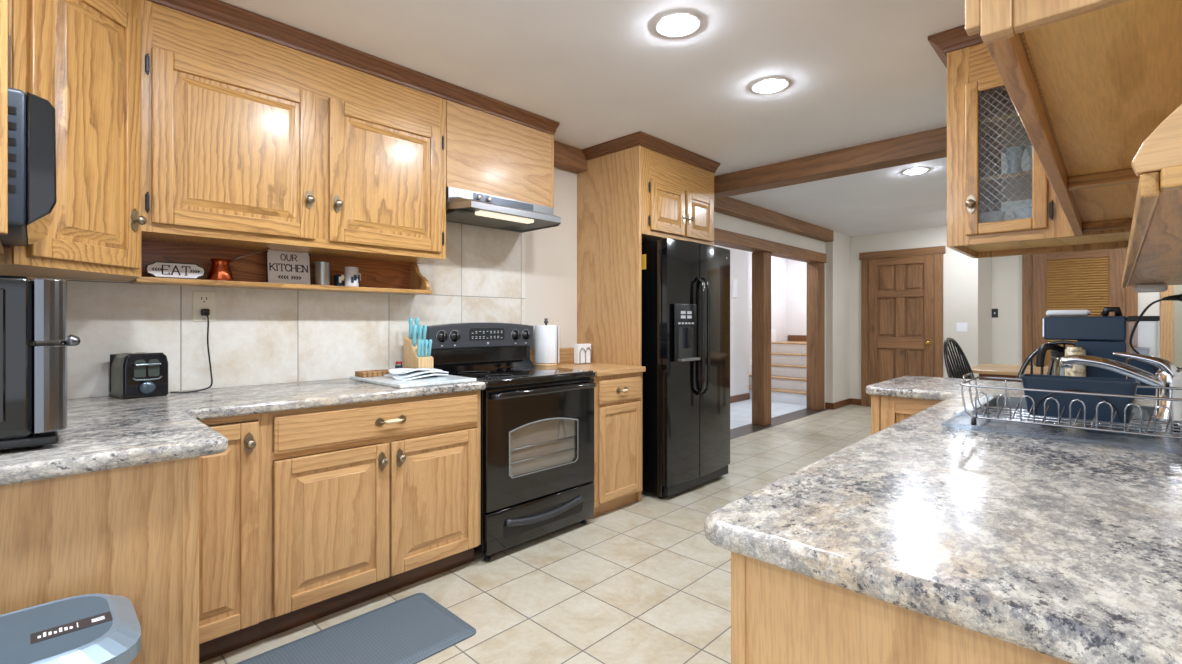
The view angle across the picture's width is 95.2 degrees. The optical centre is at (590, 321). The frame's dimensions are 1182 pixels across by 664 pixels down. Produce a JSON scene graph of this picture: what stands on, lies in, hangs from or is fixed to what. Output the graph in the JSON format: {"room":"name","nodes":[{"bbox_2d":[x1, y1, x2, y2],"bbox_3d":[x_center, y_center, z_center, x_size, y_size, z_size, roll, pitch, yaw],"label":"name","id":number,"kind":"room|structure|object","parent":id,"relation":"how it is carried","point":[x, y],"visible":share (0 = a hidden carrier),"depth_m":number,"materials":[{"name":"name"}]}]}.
{"room":"kitchen","nodes":[
{"label":"kitchen","id":0,"kind":"room"},
{"bbox_2d":[75,167,849,407],"bbox_3d":[0.690,-0.025,4.904,0.240,2.470,9.000,0,0,44],"label":"wall","id":1,"kind":"structure","parent":0,"point":[551,253],"depth_m":4.03,"materials":[{"name":"beige paint"}]},
{"bbox_2d":[0,0,146,281],"bbox_3d":[-1.874,-0.708,1.767,0.648,1.085,0.636,0,0,44],"label":"upper cabinet","id":2,"kind":"object","parent":1,"relation":"attached to","point":[83,57],"visible":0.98,"depth_m":1.75,"materials":[{"name":"brown wood"}]},
{"bbox_2d":[193,292,214,320],"bbox_3d":[-1.708,-0.069,2.383,0.007,0.129,0.082,0,0,44],"label":"wall outlet","id":3,"kind":"object","parent":1,"relation":"attached to","point":[201,300],"visible":0.91,"depth_m":2.38,"materials":[{"name":"beige plastic"}]},
{"bbox_2d":[32,221,525,398],"bbox_3d":[-1.386,-0.227,2.728,0.011,1.046,2.685,0,0,44],"label":"backsplash","id":4,"kind":"structure","parent":1,"relation":"attached to","point":[257,336],"depth_m":2.60,"materials":[{"name":"tile"}]},
{"bbox_2d":[130,0,445,294],"bbox_3d":[-1.313,-0.682,2.533,0.385,1.055,1.262,0,0,44],"label":"upper cabinet","id":5,"kind":"object","parent":1,"relation":"attached to","point":[250,143],"visible":0.99,"depth_m":2.34,"materials":[{"name":"brown wood"}]},
{"bbox_2d":[145,261,204,278],"bbox_3d":[-1.698,-0.210,2.211,0.013,0.065,0.198,0,0,44],"label":"sign","id":6,"kind":"object","parent":5,"relation":"attached to","point":[157,269],"visible":0.99,"depth_m":2.20,"materials":[{"name":"white wood"}]},
{"bbox_2d":[207,248,269,280],"bbox_3d":[-1.557,-0.256,2.388,0.094,0.160,0.233,0,0,44],"label":"coffee pot","id":7,"kind":"object","parent":5,"relation":"on","point":[219,269],"visible":0.91,"depth_m":2.31,"materials":[{"name":"orange metal"}]},
{"bbox_2d":[141,241,409,288],"bbox_3d":[-1.448,-0.255,2.647,0.010,0.160,1.238,0,0,44],"label":"shelf","id":8,"kind":"object","parent":5,"relation":"attached to","point":[251,268],"depth_m":2.51,"materials":[{"name":"red wood"}]},
{"bbox_2d":[130,277,432,294],"bbox_3d":[-1.378,-0.165,2.592,0.188,0.020,1.258,0,0,44],"label":"open shelf","id":9,"kind":"object","parent":5,"relation":"attached to","point":[200,282],"depth_m":2.47,"materials":[{"name":"brown wood"}]},
{"bbox_2d":[265,250,311,284],"bbox_3d":[-1.433,-0.261,2.563,0.030,0.172,0.192,0,0,44],"label":"sign","id":10,"kind":"object","parent":5,"relation":"on","point":[286,267],"visible":0.94,"depth_m":2.56,"materials":[{"name":"grey wood"}]},
{"bbox_2d":[314,261,330,285],"bbox_3d":[-1.316,-0.237,2.650,0.076,0.122,0.076,0,0,44],"label":"canister","id":11,"kind":"object","parent":5,"relation":"on","point":[322,268],"visible":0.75,"depth_m":2.62,"materials":[{"name":"metal"}]},
{"bbox_2d":[334,275,344,285],"bbox_3d":[-1.255,-0.206,2.724,0.056,0.060,0.073,0,0,44],"label":"mug","id":12,"kind":"object","parent":5,"relation":"on","point":[339,280],"visible":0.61,"depth_m":2.69,"materials":[{"name":"blue ceramic"}]},
{"bbox_2d":[345,267,360,286],"bbox_3d":[-1.199,-0.226,2.732,0.070,0.100,0.088,0,0,44],"label":"mug","id":13,"kind":"object","parent":5,"relation":"on","point":[352,275],"visible":0.87,"depth_m":2.70,"materials":[{"name":"white ceramic"}]},
{"bbox_2d":[148,0,558,134],"bbox_3d":[-0.927,-1.224,2.696,0.055,0.069,2.034,0,0,44],"label":"crown molding","id":14,"kind":"structure","parent":5,"relation":"attached to","point":[216,11],"depth_m":2.48,"materials":[{"name":"brown wood"}]},
{"bbox_2d":[446,100,553,207],"bbox_3d":[-0.623,-0.965,3.281,0.333,0.490,0.770,0,0,44],"label":"upper cabinet","id":15,"kind":"object","parent":1,"relation":"attached to","point":[486,153],"visible":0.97,"depth_m":3.12,"materials":[{"name":"brown wood"}]},
{"bbox_2d":[446,187,560,232],"bbox_3d":[-0.569,-0.659,3.231,0.458,0.133,0.755,0,0,44],"label":"range hood","id":16,"kind":"object","parent":1,"relation":"attached to","point":[466,207],"visible":0.91,"depth_m":3.11,"materials":[{"name":"metal"}]},
{"bbox_2d":[475,210,533,223],"bbox_3d":[-0.492,-0.604,3.111,0.060,0.021,0.380,0,0,44],"label":"lamp","id":17,"kind":"object","parent":16,"relation":"on","point":[482,213],"depth_m":3.08,"materials":[{"name":"beige plastic"}]},
{"bbox_2d":[714,197,833,241],"bbox_3d":[2.128,-1.188,6.278,0.109,0.145,3.405,0,0,44],"label":"beam","id":18,"kind":"structure","parent":1,"relation":"attached to","point":[725,205],"depth_m":6.11,"materials":[{"name":"brown wood"}]},
{"bbox_2d":[730,408,828,439],"bbox_3d":[1.869,1.228,6.191,0.260,0.044,3.890,0,0,44],"label":"trim","id":19,"kind":"structure","parent":1,"relation":"attached to","point":[750,428],"depth_m":6.48,"materials":[{"name":"brown wood"}]},
{"bbox_2d":[752,251,770,425],"bbox_3d":[2.017,0.193,6.383,0.155,2.026,0.190,0,0,44],"label":"timber post","id":20,"kind":"object","parent":19,"relation":"on","point":[761,261],"visible":1,"depth_m":6.32,"materials":[{"name":"brown wood"}]},
{"bbox_2d":[714,228,825,262],"bbox_3d":[1.895,-0.882,6.215,0.185,0.125,3.760,0,0,44],"label":"header beam","id":21,"kind":"structure","parent":20,"relation":"on","point":[724,238],"depth_m":6.19,"materials":[{"name":"brown wood"}]},
{"bbox_2d":[807,262,823,409],"bbox_3d":[3.121,0.193,7.506,0.165,2.026,0.220,0,0,44],"label":"timber post","id":22,"kind":"object","parent":19,"relation":"on","point":[815,270],"visible":1,"depth_m":7.42,"materials":[{"name":"brown wood"}]},
{"bbox_2d":[825,398,849,409],"bbox_3d":[3.540,1.165,7.730,0.115,0.090,0.675,0,0,44],"label":"baseboard","id":23,"kind":"structure","parent":1,"relation":"attached to","point":[839,404],"depth_m":7.55,"materials":[{"name":"brown wood"}]},
{"bbox_2d":[199,389,870,663],"bbox_3d":[2.247,1.260,3.393,7.500,0.100,12.000,0,0,44],"label":"floor","id":24,"kind":"structure","parent":0,"point":[640,582],"depth_m":2.50,"materials":[{"name":"beige tile"}]},
{"bbox_2d":[0,593,140,663],"bbox_3d":[-1.115,0.890,0.890,0.360,0.635,0.565,0,0,44],"label":"trash bin","id":25,"kind":"object","parent":24,"relation":"on","point":[97,628],"visible":1,"depth_m":1.00,"materials":[{"name":"plastic"}]},
{"bbox_2d":[38,616,104,637],"bbox_3d":[-0.978,0.574,1.018,0.022,0.001,0.091,0,0,44],"label":"print","id":26,"kind":"object","parent":25,"relation":"on","point":[77,625],"depth_m":1.01,"materials":[{"name":"white paint"}]},
{"bbox_2d":[0,457,198,663],"bbox_3d":[-1.431,0.773,1.354,0.620,0.874,0.630,0,0,44],"label":"base cabinet","id":27,"kind":"object","parent":24,"relation":"on","point":[132,532],"visible":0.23,"depth_m":1.26,"materials":[{"name":"brown wood"}]},
{"bbox_2d":[198,413,265,662],"bbox_3d":[-1.521,0.773,2.097,0.676,0.874,0.308,0,0,44],"label":"base cabinet","id":28,"kind":"object","parent":24,"relation":"on","point":[232,482],"visible":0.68,"depth_m":1.93,"materials":[{"name":"brown wood"}]},
{"bbox_2d":[236,593,475,663],"bbox_3d":[-0.870,1.201,1.976,0.450,0.016,0.785,0,0,44],"label":"floor mat","id":29,"kind":"object","parent":24,"relation":"on","point":[412,629],"visible":1,"depth_m":2.03,"materials":[{"name":"grey rubber"}]},
{"bbox_2d":[261,390,480,639],"bbox_3d":[-1.082,0.773,2.548,0.678,0.874,0.950,0,0,44],"label":"base cabinet","id":30,"kind":"object","parent":24,"relation":"on","point":[365,501],"visible":0.94,"depth_m":2.27,"materials":[{"name":"brown wood"}]},
{"bbox_2d":[0,379,485,485],"bbox_3d":[-1.200,0.316,2.005,1.260,0.040,1.906,0,0,44],"label":"countertop","id":31,"kind":"structure","parent":30,"relation":"on","point":[101,433],"depth_m":1.61,"materials":[{"name":"stone"}]},
{"bbox_2d":[0,275,79,449],"bbox_3d":[-1.506,0.096,1.294,0.435,0.401,0.400,0,0,44],"label":"countertop oven","id":32,"kind":"object","parent":31,"relation":"on","point":[33,314],"visible":1,"depth_m":1.23,"materials":[{"name":"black metal"}]},
{"bbox_2d":[110,352,167,399],"bbox_3d":[-1.792,0.209,2.146,0.170,0.174,0.145,0,0,32],"label":"toaster","id":33,"kind":"object","parent":31,"relation":"on","point":[132,375],"visible":1,"depth_m":2.10,"materials":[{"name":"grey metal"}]},
{"bbox_2d":[170,309,212,392],"bbox_3d":[-1.683,0.119,2.294,0.066,0.354,0.192,0,0,2],"label":"power cord","id":34,"kind":"object","parent":31,"relation":"on","point":[204,312],"visible":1,"depth_m":2.36,"materials":[{"name":"black plastic"}]},
{"bbox_2d":[350,373,475,387],"bbox_3d":[-0.906,0.287,2.732,0.555,0.016,0.400,0,0,44],"label":"cutting board","id":35,"kind":"object","parent":31,"relation":"on","point":[390,381],"visible":0.74,"depth_m":2.59,"materials":[{"name":"white plastic"}]},
{"bbox_2d":[355,369,389,376],"bbox_3d":[-1.107,0.265,2.810,0.105,0.026,0.206,0,0,44],"label":"trivet","id":36,"kind":"object","parent":35,"relation":"on","point":[368,373],"visible":0.78,"depth_m":2.75,"materials":[{"name":"brown wood"}]},
{"bbox_2d":[395,361,402,368],"bbox_3d":[-1.048,0.247,2.947,0.039,0.062,0.038,0,0,44],"label":"spice jar","id":37,"kind":"object","parent":35,"relation":"on","point":[396,362],"visible":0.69,"depth_m":2.94,"materials":[{"name":"clear glass"}]},
{"bbox_2d":[384,368,448,380],"bbox_3d":[-0.883,0.256,2.731,0.234,0.048,0.270,0,0,44],"label":"dish towel","id":38,"kind":"object","parent":35,"relation":"on","point":[402,374],"visible":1,"depth_m":2.68,"materials":[{"name":"white fabric"}]},
{"bbox_2d":[404,318,432,370],"bbox_3d":[-0.948,0.127,2.968,0.166,0.302,0.090,0,0,44],"label":"knife block","id":39,"kind":"object","parent":35,"relation":"on","point":[417,351],"visible":0.98,"depth_m":2.94,"materials":[{"name":"brown wood"}]},
{"bbox_2d":[422,322,596,561],"bbox_3d":[-0.460,0.607,3.164,0.703,1.207,0.784,0,0,44],"label":"range","id":40,"kind":"object","parent":24,"relation":"on","point":[537,422],"visible":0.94,"depth_m":3.00,"materials":[{"name":"black metal"}]},
{"bbox_2d":[472,331,501,343],"bbox_3d":[-0.644,0.098,3.355,0.004,0.084,0.228,0,0,44],"label":"control panel","id":41,"kind":"object","parent":40,"relation":"attached to","point":[478,337],"depth_m":3.35,"materials":[{"name":"black plastic"}]},
{"bbox_2d":[439,366,594,387],"bbox_3d":[-0.455,0.311,3.159,0.588,0.039,0.784,0,0,44],"label":"cooktop","id":42,"kind":"object","parent":40,"relation":"in","point":[493,376],"depth_m":3.06,"materials":[{"name":"black glass"}]},
{"bbox_2d":[483,379,596,512],"bbox_3d":[-0.241,0.645,2.951,0.093,0.606,0.768,0,0,44],"label":"oven","id":43,"kind":"object","parent":40,"relation":"in","point":[538,437],"depth_m":2.92,"materials":[{"name":"metal"}]},
{"bbox_2d":[530,348,645,515],"bbox_3d":[-0.023,0.700,3.645,0.686,1.020,0.468,0,0,44],"label":"base cabinet","id":44,"kind":"object","parent":24,"relation":"on","point":[617,481],"visible":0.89,"depth_m":3.44,"materials":[{"name":"brown wood"}]},
{"bbox_2d":[534,318,558,365],"bbox_3d":[-0.303,0.135,3.689,0.170,0.322,0.167,0,0,44],"label":"paper towel holder","id":45,"kind":"object","parent":44,"relation":"on","point":[546,336],"visible":1,"depth_m":3.62,"materials":[{"name":"white paper"}]},
{"bbox_2d":[574,344,590,363],"bbox_3d":[-0.059,0.225,3.834,0.065,0.140,0.130,0,0,44],"label":"napkin holder","id":46,"kind":"object","parent":44,"relation":"on","point":[582,352],"visible":1,"depth_m":3.80,"materials":[{"name":"white paper"}]},
{"bbox_2d":[577,131,719,500],"bbox_3d":[0.441,-0.025,4.147,0.655,2.469,1.005,0,0,44],"label":"tall cabinet","id":47,"kind":"object","parent":24,"relation":"on","point":[636,188],"visible":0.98,"depth_m":3.84,"materials":[{"name":"brown wood"}]},
{"bbox_2d":[641,238,729,498],"bbox_3d":[0.577,0.323,4.131,0.794,1.775,0.838,0,0,44],"label":"refrigerator","id":48,"kind":"object","parent":24,"relation":"on","point":[685,285],"visible":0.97,"depth_m":3.75,"materials":[{"name":"black metal"}]},
{"bbox_2d":[749,329,806,404],"bbox_3d":[3.421,0.670,8.838,1.259,1.080,1.830,0,0,44],"label":"staircase","id":49,"kind":"structure","parent":24,"relation":"on","point":[785,376],"depth_m":8.60,"materials":[{"name":"white paint"}]},
{"bbox_2d":[731,551,1071,663],"bbox_3d":[1.354,0.773,1.539,0.636,0.874,2.625,0,0,44],"label":"base cabinet","id":50,"kind":"object","parent":24,"relation":"on","point":[779,615],"visible":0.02,"depth_m":0.72,"materials":[{"name":"brown wood"}]},
{"bbox_2d":[704,375,1181,663],"bbox_3d":[1.201,0.316,1.684,1.058,0.040,2.690,0,0,44],"label":"countertop","id":51,"kind":"structure","parent":50,"relation":"on","point":[1062,543],"depth_m":0.79,"materials":[{"name":"stone"}]},
{"bbox_2d":[953,395,1181,435],"bbox_3d":[1.570,0.383,1.765,0.545,0.184,0.640,0,0,44],"label":"sink","id":52,"kind":"object","parent":51,"relation":"in","point":[1147,411],"visible":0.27,"depth_m":1.87,"materials":[{"name":"metal"}]},
{"bbox_2d":[1065,347,1085,376],"bbox_3d":[1.839,0.195,2.050,0.060,0.200,0.060,0,0,44],"label":"storage jar","id":53,"kind":"object","parent":51,"relation":"on","point":[1077,370],"visible":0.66,"depth_m":2.03,"materials":[{"name":"beige ceramic"}]},
{"bbox_2d":[1036,307,1159,395],"bbox_3d":[1.972,0.119,2.114,0.344,0.352,0.200,0,0,44],"label":"coffee maker","id":54,"kind":"object","parent":51,"relation":"on","point":[1103,335],"visible":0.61,"depth_m":2.04,"materials":[{"name":"blue plastic"}]},
{"bbox_2d":[1059,352,1181,421],"bbox_3d":[1.653,0.193,1.684,0.292,0.197,0.080,0,0,44],"label":"faucet","id":55,"kind":"object","parent":51,"relation":"on","point":[1168,374],"visible":0.9,"depth_m":1.62,"materials":[{"name":"silver metal"}]},
{"bbox_3d":[1.274,0.284,1.442,0.510,0.013,0.355,0,0,44],"label":"tray","id":56,"kind":"object","parent":51,"relation":"on","visible":0},
{"bbox_2d":[959,373,1181,447],"bbox_3d":[1.291,0.221,1.450,0.471,0.132,0.306,0,0,44],"label":"dish rack","id":57,"kind":"object","parent":56,"relation":"on","point":[1175,428],"visible":0.92,"depth_m":1.40,"materials":[{"name":"metal"}]},
{"bbox_2d":[1020,374,1139,422],"bbox_3d":[1.339,0.207,1.487,0.242,0.107,0.105,0,0,44],"label":"plastic tub","id":58,"kind":"object","parent":57,"relation":"in","point":[1031,381],"visible":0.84,"depth_m":1.45,"materials":[{"name":"blue plastic"}]},
{"bbox_2d":[871,395,941,434],"bbox_3d":[1.667,0.773,2.597,0.400,0.874,0.650,0,0,44],"label":"base cabinet","id":59,"kind":"object","parent":24,"relation":"on","point":[886,411],"visible":0.12,"depth_m":2.44,"materials":[{"name":"brown wood"}]},
{"bbox_2d":[943,337,973,378],"bbox_3d":[2.438,0.655,3.256,0.423,1.113,0.508,0,0,-39],"label":"bar stool","id":60,"kind":"object","parent":24,"relation":"on","point":[959,369],"visible":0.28,"depth_m":3.41,"materials":[{"name":"black paint"}]},
{"bbox_2d":[1016,340,1075,381],"bbox_3d":[2.385,0.655,2.775,0.508,1.113,0.423,0,0,-40],"label":"bar stool","id":61,"kind":"object","parent":24,"relation":"on","point":[1033,354],"visible":0.13,"depth_m":3.00,"materials":[{"name":"black paint"}]},
{"bbox_2d":[971,363,1126,381],"bbox_3d":[4.591,0.835,5.055,1.650,0.750,1.050,0,0,44],"label":"dining table","id":62,"kind":"object","parent":24,"relation":"on","point":[988,370],"visible":0.22,"depth_m":5.19,"materials":[{"name":"brown wood"}]},
{"bbox_2d":[220,0,1031,235],"bbox_3d":[2.212,-1.310,3.428,7.600,0.100,12.000,0,0,44],"label":"ceiling","id":63,"kind":"structure","parent":0,"point":[860,72],"depth_m":2.71,"materials":[{"name":"white paint"}]},
{"bbox_2d":[554,141,586,172],"bbox_3d":[-0.251,-1.188,3.826,0.109,0.145,0.526,0,0,44],"label":"beam","id":64,"kind":"structure","parent":63,"relation":"attached to","point":[566,157],"depth_m":3.86,"materials":[{"name":"brown wood"}]},
{"bbox_2d":[652,10,703,38],"bbox_3d":[0.369,-1.252,2.290,0.216,0.016,0.216,0,0,44],"label":"recessed light","id":65,"kind":"object","parent":63,"relation":"in","point":[680,23],"visible":1,"depth_m":2.27,"materials":[{"name":"white"}]},
{"bbox_2d":[749,77,790,94],"bbox_3d":[0.954,-1.252,2.878,0.216,0.016,0.216,0,0,44],"label":"recessed light","id":66,"kind":"object","parent":63,"relation":"in","point":[769,85],"visible":1,"depth_m":2.85,"materials":[{"name":"white"}]},
{"bbox_2d":[714,127,946,198],"bbox_3d":[2.448,-1.185,3.456,4.499,0.150,0.190,0,0,44],"label":"ceiling beam","id":67,"kind":"structure","parent":63,"relation":"attached to","point":[930,144],"depth_m":3.96,"materials":[{"name":"brown wood"}]},
{"bbox_2d":[901,167,930,174],"bbox_3d":[2.705,-1.252,4.496,0.216,0.016,0.216,0,0,44],"label":"recessed light","id":68,"kind":"object","parent":63,"relation":"in","point":[917,170],"visible":1,"depth_m":4.47,"materials":[{"name":"white"}]},
{"bbox_2d":[714,245,748,395],"bbox_3d":[0.528,-0.025,6.733,0.380,2.470,5.200,0,0,44],"label":"wall","id":69,"kind":"structure","parent":0,"point":[739,259],"depth_m":8.26,"materials":[{"name":"white paint"}]},
{"bbox_2d":[732,279,737,297],"bbox_3d":[2.173,-0.505,8.147,0.011,0.270,0.140,0,0,44],"label":"light switch","id":70,"kind":"object","parent":69,"relation":"attached to","point":[734,282],"visible":1,"depth_m":8.14,"materials":[{"name":"white paint"}]},
{"bbox_2d":[730,393,749,402],"bbox_3d":[0.705,1.160,6.632,0.015,0.100,5.100,0,0,44],"label":"baseboard","id":71,"kind":"structure","parent":69,"relation":"attached to","point":[746,396],"depth_m":8.23,"materials":[{"name":"brown wood"}]},
{"bbox_2d":[749,252,786,388],"bbox_3d":[2.960,-0.025,9.390,0.170,2.470,2.000,0,0,44],"label":"wall","id":72,"kind":"structure","parent":0,"point":[778,265],"depth_m":9.65,"materials":[{"name":"white paint"}]},
{"bbox_2d":[787,259,806,377],"bbox_3d":[4.121,-0.025,9.552,1.270,2.470,0.150,0,0,44],"label":"wall","id":73,"kind":"structure","parent":0,"point":[796,270],"depth_m":9.82,"materials":[{"name":"white paint"}]},
{"bbox_2d":[788,335,806,340],"bbox_3d":[4.069,0.294,9.484,1.250,0.108,0.020,0,0,44],"label":"baseboard","id":74,"kind":"structure","parent":73,"relation":"attached to","point":[790,337],"depth_m":9.79,"materials":[{"name":"brown wood"}]},
{"bbox_2d":[850,226,991,398],"bbox_3d":[4.797,-0.025,7.851,1.550,2.470,1.250,0,0,44],"label":"wall","id":75,"kind":"structure","parent":0,"point":[967,281],"depth_m":7.20,"materials":[{"name":"beige paint"}]},
{"bbox_2d":[850,398,860,404],"bbox_3d":[4.356,1.165,7.397,1.550,0.090,0.015,0,0,44],"label":"baseboard","id":76,"kind":"structure","parent":75,"relation":"attached to","point":[852,401],"depth_m":7.87,"materials":[{"name":"brown wood"}]},
{"bbox_2d":[859,246,945,405],"bbox_3d":[4.247,0.105,7.436,1.060,2.210,0.112,0,0,44],"label":"door","id":77,"kind":"structure","parent":75,"relation":"in","point":[902,290],"depth_m":7.44,"materials":[{"name":"brown wood"}]},
{"bbox_2d":[956,322,966,331],"bbox_3d":[4.791,0.065,6.976,0.120,0.118,0.014,0,0,44],"label":"light switch","id":78,"kind":"object","parent":75,"relation":"attached to","point":[960,326],"visible":1,"depth_m":6.98,"materials":[{"name":"white paint"}]},
{"bbox_2d":[992,309,997,317],"bbox_3d":[5.683,-0.125,7.601,0.075,0.125,0.014,0,0,44],"label":"light switch","id":79,"kind":"object","parent":75,"relation":"attached to","point":[994,311],"visible":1,"depth_m":7.60,"materials":[{"name":"black plastic"}]},
{"bbox_2d":[992,255,1159,364],"bbox_3d":[7.251,-0.025,6.216,4.250,2.470,0.180,0,0,44],"label":"wall","id":80,"kind":"structure","parent":0,"point":[1006,270],"depth_m":7.47,"materials":[{"name":"beige paint"}]},
{"bbox_2d":[1022,248,1137,366],"bbox_3d":[6.289,0.080,6.991,1.150,2.260,0.046,0,0,44],"label":"door","id":81,"kind":"structure","parent":80,"relation":"in","point":[1091,281],"depth_m":7.02,"materials":[{"name":"brown wood"}]},
{"bbox_2d":[1160,285,1181,367],"bbox_3d":[7.174,0.095,6.137,1.010,2.230,0.040,0,0,44],"label":"door","id":82,"kind":"structure","parent":80,"relation":"in","point":[1170,311],"depth_m":6.40,"materials":[{"name":"beige paint"}]},
{"bbox_3d":[1.659,-0.025,1.306,0.118,2.470,2.655,0,0,44],"label":"wall","id":83,"kind":"structure","parent":0,"visible":0},
{"bbox_2d":[928,25,1130,258],"bbox_3d":[2.018,-0.795,2.348,0.810,0.926,0.700,0,0,44],"label":"upper cabinet","id":84,"kind":"object","parent":83,"relation":"attached to","point":[979,103],"visible":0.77,"depth_m":2.33,"materials":[{"name":"brown wood"}]},
{"bbox_2d":[979,134,998,177],"bbox_3d":[1.764,-0.721,2.399,0.080,0.204,0.080,0,0,44],"label":"wine glass","id":85,"kind":"object","parent":84,"relation":"on","point":[994,135],"visible":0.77,"depth_m":2.40,"materials":[{"name":"white"}]},
{"bbox_2d":[980,211,1005,222],"bbox_3d":[1.764,-0.428,2.371,0.090,0.100,0.089,0,0,44],"label":"bowl","id":86,"kind":"object","parent":84,"relation":"on","point":[995,217],"visible":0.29,"depth_m":2.34,"materials":[{"name":"white ceramic"}]},
{"bbox_2d":[979,112,1031,156],"bbox_3d":[1.938,-0.858,2.453,0.394,0.016,0.570,0,0,44],"label":"shelf","id":87,"kind":"object","parent":84,"relation":"attached to","point":[1014,141],"depth_m":2.45,"materials":[{"name":"brown wood"}]},
{"bbox_2d":[979,170,1031,204],"bbox_3d":[1.938,-0.610,2.453,0.394,0.016,0.570,0,0,44],"label":"shelf","id":88,"kind":"object","parent":84,"relation":"attached to","point":[1001,189],"depth_m":2.43,"materials":[{"name":"brown wood"}]},
{"bbox_2d":[1004,146,1024,173],"bbox_3d":[1.818,-0.681,2.319,0.072,0.125,0.072,0,0,44],"label":"vase","id":89,"kind":"object","parent":84,"relation":"on","point":[1018,152],"visible":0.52,"depth_m":2.30,"materials":[{"name":"blue ceramic"}]},
{"bbox_2d":[1013,207,1031,218],"bbox_3d":[1.850,-0.428,2.287,0.100,0.100,0.099,0,0,44],"label":"bowl","id":90,"kind":"object","parent":84,"relation":"on","point":[1027,210],"visible":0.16,"depth_m":2.26,"materials":[{"name":"white ceramic"}]},
{"bbox_2d":[1027,145,1031,169],"bbox_3d":[1.886,-0.681,2.281,0.072,0.125,0.072,0,0,44],"label":"vase","id":91,"kind":"object","parent":84,"relation":"on","point":[1030,146],"visible":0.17,"depth_m":2.28,"materials":[{"name":"blue ceramic"}]},
{"bbox_2d":[965,0,1181,287],"bbox_3d":[1.269,-0.688,1.246,0.350,1.125,2.033,0,0,44],"label":"upper cabinet","id":92,"kind":"object","parent":83,"relation":"attached to","point":[1094,87],"visible":1,"depth_m":0.80,"materials":[{"name":"brown wood"}]},
{"bbox_2d":[1134,283,1167,292],"bbox_3d":[1.901,-0.115,1.834,0.077,0.026,0.080,0,0,44],"label":"puck light","id":93,"kind":"object","parent":92,"relation":"attached to","point":[1139,288],"visible":1,"depth_m":1.81,"materials":[{"name":"white paint"}]},
{"bbox_2d":[1128,189,1181,285],"bbox_3d":[1.335,-0.139,1.196,0.186,0.018,2.005,0,0,44],"label":"open shelf","id":94,"kind":"object","parent":92,"relation":"attached to","point":[1155,252],"depth_m":0.86,"materials":[{"name":"brown wood"}]},
{"bbox_2d":[1160,165,1181,190],"bbox_3d":[0.628,-0.140,0.468,0.186,0.020,0.023,0,0,44],"label":"shelf","id":95,"kind":"object","parent":92,"relation":"attached to","point":[1170,175],"depth_m":0.52,"materials":[{"name":"brown wood"}]},
{"bbox_2d":[1129,294,1181,372],"bbox_3d":[1.940,0.094,1.842,0.116,0.372,0.209,0,0,16],"label":"power cord","id":96,"kind":"object","parent":83,"relation":"hanging from","point":[1172,297],"visible":0.73,"depth_m":1.84,"materials":[{"name":"black plastic"}]},
{"bbox_3d":[-2.000,-0.025,1.342,1.340,2.470,0.140,0,0,44],"label":"wall","id":97,"kind":"structure","parent":0,"visible":0},
{"bbox_2d":[0,0,10,253],"bbox_3d":[-1.557,-0.685,1.235,0.545,1.130,0.314,0,0,44],"label":"upper cabinet","id":98,"kind":"object","parent":97,"relation":"attached to","point":[5,39],"visible":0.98,"depth_m":1.16,"materials":[{"name":"brown wood"}]},
{"bbox_2d":[0,240,3,253],"bbox_3d":[-1.576,-0.200,1.240,0.510,0.020,0.295,0,0,44],"label":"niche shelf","id":99,"kind":"object","parent":98,"relation":"attached to","point":[1,246],"depth_m":1.45,"materials":[{"name":"brown wood"}]},
{"bbox_2d":[0,87,56,245],"bbox_3d":[-1.544,-0.370,1.283,0.477,0.310,0.381,0,0,44],"label":"microwave","id":100,"kind":"object","parent":98,"relation":"on","point":[32,188],"visible":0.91,"depth_m":1.23,"materials":[{"name":"metal"}]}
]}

